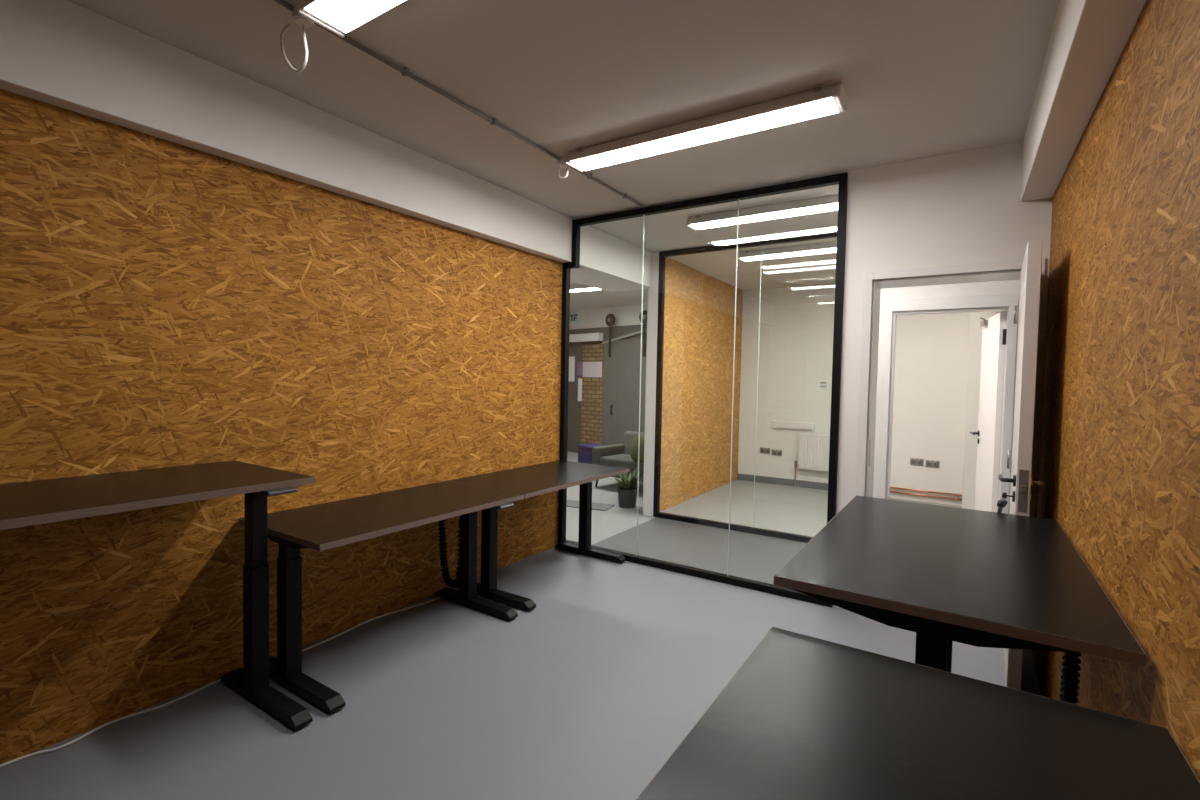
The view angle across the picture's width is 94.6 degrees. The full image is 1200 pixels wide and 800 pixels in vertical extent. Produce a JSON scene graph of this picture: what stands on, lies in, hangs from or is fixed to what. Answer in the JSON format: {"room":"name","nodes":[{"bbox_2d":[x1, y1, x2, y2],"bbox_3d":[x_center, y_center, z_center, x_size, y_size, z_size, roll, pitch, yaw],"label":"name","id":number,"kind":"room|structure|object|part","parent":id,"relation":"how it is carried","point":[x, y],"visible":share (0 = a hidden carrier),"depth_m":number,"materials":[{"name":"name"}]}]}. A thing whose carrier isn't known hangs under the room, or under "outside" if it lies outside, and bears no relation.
{"room":"office","nodes":[
{"label":"office","id":0,"kind":"room"},
{"bbox_2d":[0,89,566,764],"bbox_3d":[-2.017,-0.076,2.324,0.150,2.800,6.090,3,3,33],"label":"wall","id":1,"kind":"structure","parent":0,"point":[164,303],"depth_m":2.54,"materials":[{"name":"brown wood"}]},
{"bbox_2d":[0,451,1041,799],"bbox_3d":[-0.569,1.288,5.719,10.900,0.120,13.500,3,3,33],"label":"floor","id":2,"kind":"structure","parent":0,"point":[586,693],"depth_m":2.61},
{"bbox_2d":[0,460,314,729],"bbox_3d":[-1.794,0.828,1.923,0.709,1.033,1.265,3,3,33],"label":"desk","id":3,"kind":"object","parent":2,"relation":"on","point":[28,503],"visible":1,"depth_m":2.18,"materials":[{"name":"brown laminate"}]},
{"bbox_3d":[-1.527,1.002,2.461,0.080,0.545,0.075,3,3,33],"label":"leg","id":4,"kind":"part","parent":3,"relation":"part of","materials":[{"name":"black metal"}]},
{"bbox_2d":[0,588,457,767],"bbox_3d":[-1.964,1.323,2.271,0.081,0.011,4.001,3,3,33],"label":"cable","id":5,"kind":"object","parent":2,"relation":"on","point":[339,634],"visible":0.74,"depth_m":2.37,"materials":[{"name":"white plastic"}]},
{"bbox_2d":[239,481,523,713],"bbox_3d":[-1.090,0.943,3.001,0.719,0.750,1.270,3,3,33],"label":"desk","id":6,"kind":"object","parent":2,"relation":"on","point":[324,526],"visible":0.92,"depth_m":2.70,"materials":[{"name":"brown laminate"}]},
{"bbox_3d":[-1.419,0.636,2.548,0.550,0.057,0.060,3,3,33],"label":"arm","id":7,"kind":"part","parent":6,"relation":"part of"},
{"bbox_3d":[-1.443,1.000,2.573,0.080,0.545,0.075,3,3,33],"label":"leg","id":8,"kind":"part","parent":6,"relation":"part of","materials":[{"name":"black metal"}]},
{"bbox_2d":[438,519,459,586],"bbox_3d":[-0.970,0.917,3.614,0.068,0.639,0.236,3,3,33],"label":"spine","id":9,"kind":"object","parent":6,"relation":"hanging from","point":[448,580],"visible":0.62,"depth_m":3.56,"materials":[{"name":"black plastic"}]},
{"bbox_3d":[-0.833,0.977,3.506,0.080,0.545,0.075,3,3,33],"label":"leg","id":10,"kind":"part","parent":6,"relation":"part of","materials":[{"name":"black metal"}]},
{"bbox_2d":[448,460,628,610],"bbox_3d":[-0.407,0.917,4.068,0.695,0.750,1.255,3,3,33],"label":"desk","id":11,"kind":"object","parent":2,"relation":"on","point":[537,479],"visible":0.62,"depth_m":3.83,"materials":[{"name":"brown laminate"}]},
{"bbox_3d":[-0.728,0.974,3.640,0.080,0.545,0.075,3,3,33],"label":"leg","id":12,"kind":"part","parent":11,"relation":"part of","materials":[{"name":"black metal"}]},
{"bbox_3d":[-0.121,0.951,4.570,0.080,0.545,0.075,3,3,33],"label":"leg","id":13,"kind":"part","parent":11,"relation":"part of","materials":[{"name":"black metal"}]},
{"bbox_2d":[566,500,614,510],"bbox_3d":[-0.270,1.202,6.395,0.830,0.012,0.300,2,2,21],"label":"rug","id":14,"kind":"object","parent":2,"relation":"on","point":[570,503],"visible":0.51,"depth_m":6.32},
{"bbox_2d":[577,443,605,463],"bbox_3d":[-0.110,0.913,8.507,0.340,0.440,0.380,0,3,-37],"label":"storage box","id":15,"kind":"object","parent":2,"relation":"on","point":[584,450],"visible":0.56,"depth_m":8.43,"materials":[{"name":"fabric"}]},
{"bbox_3d":[-0.106,0.713,8.500,0.340,0.040,0.380,0,3,-37],"label":"box lid","id":16,"kind":"part","parent":15,"relation":"part of","materials":[{"name":"blue fabric"}]},
{"bbox_2d":[592,431,644,486],"bbox_3d":[0.551,0.826,7.385,1.110,0.728,0.755,3,3,41],"label":"sofa","id":17,"kind":"object","parent":2,"relation":"on","point":[617,455],"visible":0.34,"depth_m":7.42,"materials":[{"name":"grey fabric"}]},
{"bbox_3d":[0.164,0.799,7.685,0.130,0.340,0.700,3,3,41],"label":"armrest","id":18,"kind":"part","parent":17,"relation":"part of","materials":[{"name":"grey fabric"}]},
{"bbox_2d":[599,454,643,471],"bbox_3d":[0.470,0.829,7.299,0.860,0.120,0.520,3,3,41],"label":"seat cushion","id":19,"kind":"object","parent":17,"relation":"on","point":[615,460],"depth_m":7.20,"materials":[{"name":"grey fabric"}]},
{"bbox_3d":[0.527,0.952,7.372,1.020,0.130,0.660,3,3,41],"label":"seat","id":20,"kind":"part","parent":17,"relation":"part of","materials":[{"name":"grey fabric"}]},
{"bbox_3d":[0.710,0.681,7.566,0.980,0.445,0.268,3,3,41],"label":"backrest","id":21,"kind":"part","parent":17,"relation":"part of","materials":[{"name":"grey fabric"}]},
{"bbox_2d":[630,434,643,462],"bbox_3d":[0.562,0.610,6.970,0.400,0.340,0.198,3,3,43],"label":"cushion","id":22,"kind":"object","parent":17,"relation":"on","point":[634,449],"visible":0.41,"depth_m":6.96,"materials":[{"name":"green fabric"}]},
{"bbox_2d":[608,468,643,507],"bbox_3d":[0.329,1.005,6.343,0.461,0.434,0.608,2,2,18],"label":"potted plant","id":23,"kind":"object","parent":2,"relation":"on","point":[627,490],"visible":0.94,"depth_m":6.26,"materials":[{"name":"green plant"}]},
{"bbox_3d":[0.312,1.114,6.345,0.232,0.215,0.232,3,3,33],"label":"pot","id":24,"kind":"part","parent":23,"relation":"part of","materials":[{"name":"grey ceramic"}]},
{"bbox_2d":[643,252,658,516],"bbox_3d":[0.574,-0.159,5.928,0.120,2.800,0.120,3,3,33],"label":"post","id":25,"kind":"object","parent":2,"relation":"on","point":[652,323],"visible":0.71,"depth_m":5.88,"materials":[{"name":"white paint"}]},
{"bbox_2d":[636,627,1199,799],"bbox_3d":[0.426,1.031,0.761,0.757,0.800,1.258,3,3,33],"label":"desk","id":26,"kind":"object","parent":2,"relation":"on","point":[803,717],"visible":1,"depth_m":1.01,"materials":[{"name":"brown laminate"}]},
{"bbox_2d":[773,495,1145,671],"bbox_3d":[1.230,0.957,2.022,0.793,0.885,1.440,3,3,34],"label":"desk","id":27,"kind":"object","parent":2,"relation":"on","point":[944,575],"visible":0.76,"depth_m":1.61,"materials":[{"name":"brown laminate"}]},
{"bbox_3d":[0.855,0.585,1.481,0.648,0.057,0.060,3,3,34],"label":"arm","id":28,"kind":"part","parent":27,"relation":"part of"},
{"bbox_3d":[1.581,1.059,2.553,0.080,0.545,0.075,3,3,34],"label":"leg","id":29,"kind":"part","parent":27,"relation":"part of","materials":[{"name":"black metal"}]},
{"bbox_2d":[1058,652,1080,704],"bbox_3d":[1.484,0.984,1.761,0.050,0.819,0.098,3,3,33],"label":"spine","id":30,"kind":"object","parent":27,"relation":"hanging from","point":[1068,689],"visible":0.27,"depth_m":1.73,"materials":[{"name":"black plastic"}]},
{"bbox_2d":[962,312,995,509],"bbox_3d":[4.462,-0.105,6.509,0.240,2.800,0.220,3,3,33],"label":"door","id":31,"kind":"structure","parent":2,"relation":"on","point":[975,341],"depth_m":6.46,"materials":[{"name":"beige paint"}]},
{"bbox_2d":[68,0,1058,310],"bbox_3d":[-0.512,-1.630,5.610,10.900,0.120,13.500,3,3,33],"label":"ceiling","id":32,"kind":"structure","parent":0,"point":[920,79],"depth_m":2.50,"materials":[{"name":"paint"}]},
{"bbox_2d":[0,0,571,262],"bbox_3d":[-1.916,-1.287,2.175,0.095,0.365,6.000,3,3,33],"label":"bulkhead","id":33,"kind":"object","parent":32,"relation":"attached to","point":[65,54],"visible":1,"depth_m":2.49,"materials":[{"name":"white paint"}]},
{"bbox_2d":[280,4,313,72],"bbox_3d":[-1.158,-1.343,2.097,0.198,0.218,0.072,3,3,33],"label":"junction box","id":34,"kind":"object","parent":32,"relation":"attached to","point":[300,20],"visible":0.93,"depth_m":2.06,"materials":[{"name":"white paint"}]},
{"bbox_2d":[297,0,405,37],"bbox_3d":[-0.390,-1.379,1.609,1.516,0.078,0.178,3,3,33],"label":"ceiling light","id":35,"kind":"object","parent":32,"relation":"attached to","point":[339,17],"visible":1,"depth_m":1.95,"materials":[{"name":"white paint"}]},
{"bbox_2d":[272,0,644,207],"bbox_3d":[-1.295,-1.427,1.766,0.032,0.029,5.980,3,3,33],"label":"conduit","id":36,"kind":"object","parent":32,"relation":"attached to","point":[404,71],"visible":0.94,"depth_m":2.63,"materials":[{"name":"grey metal"}]},
{"bbox_2d":[557,156,568,178],"bbox_3d":[-0.229,-1.420,3.396,0.071,0.124,0.081,0,2,-20],"label":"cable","id":37,"kind":"object","parent":32,"relation":"attached to","point":[561,163],"visible":0.84,"depth_m":3.38,"materials":[{"name":"white paint"}]},
{"bbox_2d":[570,284,600,291],"bbox_3d":[-0.373,-1.618,8.024,1.516,0.078,0.178,3,3,33],"label":"ceiling light","id":38,"kind":"object","parent":32,"relation":"attached to","point":[573,288],"visible":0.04,"depth_m":7.90,"materials":[{"name":"white paint"}]},
{"bbox_2d":[570,288,600,291],"bbox_3d":[-0.371,-1.583,8.027,1.442,0.002,0.158,3,3,33],"label":"diffuser","id":39,"kind":"object","parent":38,"relation":"attached to","point":[571,289],"depth_m":7.90,"materials":[{"name":"white plastic"}]},
{"bbox_2d":[570,225,650,291],"bbox_3d":[-0.033,-1.373,5.483,0.560,0.365,1.420,3,3,33],"label":"bulkhead","id":40,"kind":"object","parent":32,"relation":"attached to","point":[609,263],"visible":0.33,"depth_m":5.31,"materials":[{"name":"white paint"}]},
{"bbox_2d":[565,82,846,171],"bbox_3d":[0.471,-1.412,2.928,1.516,0.078,0.178,3,3,33],"label":"ceiling light","id":41,"kind":"object","parent":32,"relation":"attached to","point":[819,101],"visible":1,"depth_m":2.81,"materials":[{"name":"glowing white light diffuser"},{"name":"white painted metal"}]},
{"bbox_2d":[686,194,837,229],"bbox_3d":[1.386,-1.441,4.193,1.516,0.078,0.178,3,3,33],"label":"ceiling light","id":42,"kind":"object","parent":32,"relation":"attached to","point":[825,203],"visible":0.59,"depth_m":4.22,"materials":[{"name":"white paint"}]},
{"bbox_2d":[692,203,837,228],"bbox_3d":[1.388,-1.407,4.196,1.442,0.002,0.158,3,3,33],"label":"diffuser","id":43,"kind":"object","parent":42,"relation":"attached to","point":[814,207],"depth_m":4.23,"materials":[{"name":"white plastic"}]},
{"bbox_2d":[738,241,836,261],"bbox_3d":[2.099,-1.471,5.375,1.516,0.078,0.178,3,3,33],"label":"ceiling light","id":44,"kind":"object","parent":32,"relation":"attached to","point":[826,247],"visible":0.43,"depth_m":5.47,"materials":[{"name":"white paint"}]},
{"bbox_2d":[741,248,835,260],"bbox_3d":[2.100,-1.437,5.378,1.442,0.002,0.158,3,3,33],"label":"diffuser","id":45,"kind":"object","parent":44,"relation":"attached to","point":[805,251],"depth_m":5.49,"materials":[{"name":"white plastic"}]},
{"bbox_2d":[1021,0,1146,200],"bbox_3d":[0.723,-1.190,0.473,0.137,0.330,6.030,3,3,33],"label":"bulkhead","id":46,"kind":"object","parent":32,"relation":"attached to","point":[1088,38],"visible":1,"depth_m":1.92,"materials":[{"name":"white paint"}]},
{"bbox_2d":[581,343,603,444],"bbox_3d":[-0.109,-0.007,10.489,0.138,2.130,0.550,-1,3,-45],"label":"brick pier","id":47,"kind":"object","parent":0,"point":[592,387],"visible":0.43,"depth_m":10.43,"materials":[{"name":"brown brick"}]},
{"bbox_2d":[569,333,602,343],"bbox_3d":[-0.461,-1.178,10.715,0.128,0.180,1.360,-1,3,-45],"label":"wall box","id":48,"kind":"object","parent":47,"relation":"on","point":[588,337],"visible":0.56,"depth_m":10.43,"materials":[{"name":"white paint"}]},
{"bbox_2d":[583,362,601,376],"bbox_3d":[-0.145,-0.575,10.414,0.004,0.290,0.520,-1,3,-45],"label":"notice","id":49,"kind":"object","parent":47,"relation":"attached to","point":[590,369],"visible":1,"depth_m":10.41,"materials":[{"name":"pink paper"}]},
{"bbox_2d":[569,303,646,344],"bbox_3d":[-0.070,-0.346,10.629,0.121,2.800,5.900,-1,3,-45],"label":"wall","id":50,"kind":"structure","parent":0,"point":[625,315],"depth_m":10.31,"materials":[{"name":"beige paint"}]},
{"bbox_2d":[570,313,578,322],"bbox_3d":[-0.555,-1.625,10.991,0.022,0.190,0.400,-1,3,-45],"label":"sign","id":51,"kind":"object","parent":50,"relation":"attached to","point":[574,317],"visible":0.7,"depth_m":10.92,"materials":[{"name":"plastic"}]},
{"bbox_2d":[567,344,582,452],"bbox_3d":[-0.585,-0.030,11.016,0.068,2.120,0.850,-1,3,-45],"label":"hall door","id":52,"kind":"structure","parent":50,"relation":"in","point":[574,406],"depth_m":10.88,"materials":[{"name":"grey paint"}]},
{"bbox_2d":[569,356,574,380],"bbox_3d":[-0.629,-0.616,10.996,0.004,0.490,0.370,-1,3,-45],"label":"notice","id":53,"kind":"object","parent":52,"relation":"attached to","point":[571,359],"visible":0.36,"depth_m":10.92,"materials":[{"name":"white paper"}]},
{"bbox_2d":[577,361,581,374],"bbox_3d":[-0.378,-0.612,10.745,0.004,0.270,0.180,-1,3,-45],"label":"notice","id":54,"kind":"object","parent":52,"relation":"attached to","point":[579,364],"visible":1,"depth_m":10.76,"materials":[{"name":"purple paper"}]},
{"bbox_2d":[578,378,581,400],"bbox_3d":[-0.372,-0.196,10.746,0.004,0.440,0.160,-1,3,-45],"label":"notice","id":55,"kind":"object","parent":52,"relation":"attached to","point":[579,380],"visible":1,"depth_m":10.77,"materials":[{"name":"white paper"}]},
{"bbox_2d":[569,310,646,444],"bbox_3d":[0.344,-0.252,9.987,0.193,2.615,3.800,-1,3,-45],"label":"sliding door","id":56,"kind":"structure","parent":50,"relation":"in","point":[622,344],"depth_m":9.89,"materials":[{"name":"grey paint"}]},
{"bbox_3d":[0.636,0.008,9.678,0.050,2.130,1.630,-1,3,-45],"label":"door panel","id":57,"kind":"part","parent":56,"relation":"part of","materials":[{"name":"grey paint"}]},
{"bbox_2d":[643,300,647,500],"bbox_3d":[1.267,-0.190,7.136,0.100,2.800,2.660,3,3,33],"label":"wall","id":58,"kind":"structure","parent":0,"point":[647,300],"depth_m":6.05,"materials":[{"name":"white paint"}]},
{"bbox_2d":[660,257,742,511],"bbox_3d":[1.330,-0.188,7.095,0.050,2.800,2.660,3,3,33],"label":"wall","id":59,"kind":"structure","parent":0,"point":[699,307],"depth_m":6.88,"materials":[{"name":"brown wood"}]},
{"bbox_2d":[558,172,847,607],"bbox_3d":[0.612,-0.086,4.173,2.233,2.785,0.060,3,3,33],"label":"glass partition frame","id":60,"kind":"structure","parent":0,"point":[841,179],"depth_m":3.96,"materials":[{"name":"black paint"}]},
{"bbox_3d":[-0.308,0.025,4.777,0.043,2.387,0.060,3,3,33],"label":"frame post","id":61,"kind":"part","parent":60,"relation":"part of","materials":[{"name":"black metal"}]},
{"bbox_3d":[-0.245,-1.144,4.707,0.138,0.043,0.060,3,3,33],"label":"notch rail","id":62,"kind":"part","parent":60,"relation":"part of","materials":[{"name":"black metal"}]},
{"bbox_3d":[-0.202,-1.315,4.675,0.043,0.302,0.060,3,3,33],"label":"frame post","id":63,"kind":"part","parent":60,"relation":"part of","materials":[{"name":"black metal"}]},
{"bbox_3d":[0.585,1.282,4.224,2.233,0.048,0.060,3,3,33],"label":"rail","id":64,"kind":"part","parent":60,"relation":"part of","materials":[{"name":"black metal"}]},
{"bbox_3d":[0.678,-1.451,4.097,2.138,0.048,0.060,3,3,33],"label":"rail","id":65,"kind":"part","parent":60,"relation":"part of","materials":[{"name":"black metal"}]},
{"bbox_3d":[1.526,-0.046,3.577,0.048,2.689,0.060,3,3,33],"label":"frame post","id":66,"kind":"part","parent":60,"relation":"part of","materials":[{"name":"black metal"}]},
{"bbox_2d":[738,284,1006,505],"bbox_3d":[3.990,-0.133,7.020,4.790,2.800,0.120,3,3,33],"label":"wall","id":67,"kind":"structure","parent":0,"point":[796,332],"depth_m":7.54,"materials":[{"name":"beige paint"}]},
{"bbox_2d":[760,447,769,453],"bbox_3d":[2.385,0.732,8.006,0.146,0.086,0.017,3,3,33],"label":"wall socket","id":68,"kind":"object","parent":67,"relation":"attached to","point":[762,449],"visible":1,"depth_m":8.00,"materials":[{"name":"grey metal"}]},
{"bbox_2d":[772,449,781,455],"bbox_3d":[2.527,0.754,7.914,0.146,0.086,0.017,3,3,33],"label":"wall socket","id":69,"kind":"object","parent":67,"relation":"attached to","point":[774,452],"visible":1,"depth_m":7.91,"materials":[{"name":"grey metal"}]},
{"bbox_2d":[737,473,827,489],"bbox_3d":[2.877,1.174,7.696,1.985,0.095,0.018,3,3,33],"label":"baseboard","id":70,"kind":"structure","parent":67,"relation":"attached to","point":[746,477],"depth_m":7.86,"materials":[{"name":"grey plastic"}]},
{"bbox_2d":[773,421,814,429],"bbox_3d":[2.715,0.355,7.763,0.560,0.100,0.050,3,3,33],"label":"cable trunking","id":71,"kind":"object","parent":67,"relation":"attached to","point":[776,424],"visible":1,"depth_m":7.74,"materials":[{"name":"white paint"}]},
{"bbox_2d":[794,433,829,486],"bbox_3d":[3.187,0.859,7.431,1.121,0.755,0.105,3,3,33],"label":"radiator","id":72,"kind":"object","parent":67,"relation":"attached to","point":[813,448],"visible":0.38,"depth_m":7.55,"materials":[{"name":"white metal"}]},
{"bbox_3d":[3.206,0.734,7.393,1.055,0.470,0.067,3,3,33],"label":"panel","id":73,"kind":"part","parent":72,"relation":"part of","materials":[{"name":"white paint"}]},
{"bbox_2d":[799,433,829,436],"bbox_3d":[3.212,0.491,7.390,1.050,0.015,0.075,3,3,33],"label":"grille","id":74,"kind":"object","parent":72,"relation":"attached to","point":[801,434],"depth_m":7.57,"materials":[{"name":"white metal"}]},
{"bbox_2d":[819,381,827,387],"bbox_3d":[3.047,-0.211,7.547,0.100,0.100,0.024,3,3,33],"label":"thermostat","id":75,"kind":"object","parent":67,"relation":"attached to","point":[823,384],"visible":1,"depth_m":7.54,"materials":[{"name":"white plastic"}]},
{"bbox_2d":[910,458,923,465],"bbox_3d":[3.985,0.778,6.963,0.146,0.086,0.017,3,3,33],"label":"wall socket","id":76,"kind":"object","parent":67,"relation":"attached to","point":[913,461],"visible":1,"depth_m":6.96,"materials":[{"name":"grey metal"}]},
{"bbox_2d":[890,491,961,500],"bbox_3d":[4.024,1.192,6.922,0.840,0.030,0.032,3,3,33],"label":"copper pipe","id":77,"kind":"object","parent":67,"relation":"attached to","point":[956,499],"visible":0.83,"depth_m":6.88,"materials":[{"name":"metal"}]},
{"bbox_2d":[890,487,961,495],"bbox_3d":[4.025,1.137,6.920,0.840,0.030,0.032,3,3,33],"label":"copper pipe","id":78,"kind":"object","parent":67,"relation":"attached to","point":[955,494],"visible":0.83,"depth_m":6.88,"materials":[{"name":"metal"}]},
{"bbox_2d":[926,460,939,467],"bbox_3d":[4.127,0.794,6.871,0.146,0.086,0.017,3,3,33],"label":"wall socket","id":79,"kind":"object","parent":67,"relation":"attached to","point":[929,463],"visible":1,"depth_m":6.87,"materials":[{"name":"grey metal"}]},
{"bbox_2d":[833,141,1052,607],"bbox_3d":[2.690,-0.009,2.986,2.555,2.800,0.280,3,3,33],"label":"wall","id":80,"kind":"structure","parent":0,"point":[963,207],"depth_m":3.28,"materials":[{"name":"white paint"}]},
{"bbox_2d":[856,240,1045,690],"bbox_3d":[1.881,0.297,3.073,0.891,2.152,1.031,3,3,33],"label":"door","id":81,"kind":"structure","parent":80,"relation":"attached to","point":[1031,272],"depth_m":3.02,"materials":[{"name":"white paint"}]},
{"bbox_2d":[997,492,1012,512],"bbox_3d":[1.863,0.484,2.551,0.058,0.116,0.073,3,3,33],"label":"bunch","id":82,"kind":"object","parent":81,"relation":"hanging from","point":[1001,503],"visible":0.93,"depth_m":2.54,"materials":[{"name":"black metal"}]},
{"bbox_3d":[1.891,0.402,2.579,0.062,0.123,0.141,3,3,33],"label":"lever handle","id":83,"kind":"part","parent":81,"relation":"part of","materials":[{"name":"black metal"}]},
{"bbox_3d":[1.883,0.406,2.463,0.034,0.190,0.008,3,3,33],"label":"lock plate","id":84,"kind":"part","parent":81,"relation":"part of","materials":[{"name":"silver metal"}]},
{"bbox_3d":[1.986,0.406,2.517,0.062,0.123,0.141,3,3,33],"label":"lever handle","id":85,"kind":"part","parent":81,"relation":"part of","materials":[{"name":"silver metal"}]},
{"bbox_2d":[880,280,1019,485],"bbox_3d":[3.362,-0.039,4.147,2.700,2.800,0.120,3,3,33],"label":"wall","id":86,"kind":"structure","parent":0,"point":[1007,286],"depth_m":4.42,"materials":[{"name":"white paint"}]},
{"bbox_2d":[653,230,836,542],"bbox_3d":[1.403,-0.119,5.352,1.900,2.795,0.060,3,3,33],"label":"window","id":87,"kind":"structure","parent":86,"relation":"in","point":[829,234],"depth_m":5.67,"materials":[{"name":"black paint"}]},
{"bbox_3d":[0.628,-0.153,5.857,0.048,2.699,0.060,3,3,33],"label":"frame post","id":88,"kind":"part","parent":87,"relation":"part of","materials":[{"name":"black metal"}]},
{"bbox_3d":[1.377,1.253,5.403,1.900,0.048,0.060,3,3,33],"label":"rail","id":89,"kind":"part","parent":87,"relation":"part of","materials":[{"name":"black paint"}]},
{"bbox_3d":[1.430,-1.491,5.301,1.900,0.048,0.060,3,3,33],"label":"rail","id":90,"kind":"part","parent":87,"relation":"part of","materials":[{"name":"black paint"}]},
{"bbox_2d":[873,293,1019,513],"bbox_3d":[3.000,0.247,4.826,0.985,2.165,0.898,3,3,33],"label":"door","id":91,"kind":"structure","parent":86,"relation":"in","point":[995,334],"depth_m":4.55,"materials":[{"name":"white paint"}]},
{"bbox_3d":[3.386,0.336,4.998,0.062,0.123,0.164,2,2,26],"label":"lever handle","id":92,"kind":"part","parent":91,"relation":"part of","materials":[{"name":"black metal"}]},
{"bbox_2d":[1030,0,1199,780],"bbox_3d":[0.819,0.050,0.440,0.150,2.800,6.030,3,3,33],"label":"wall","id":93,"kind":"structure","parent":0,"point":[1119,466],"depth_m":1.42,"materials":[{"name":"brown wood"}]}
]}

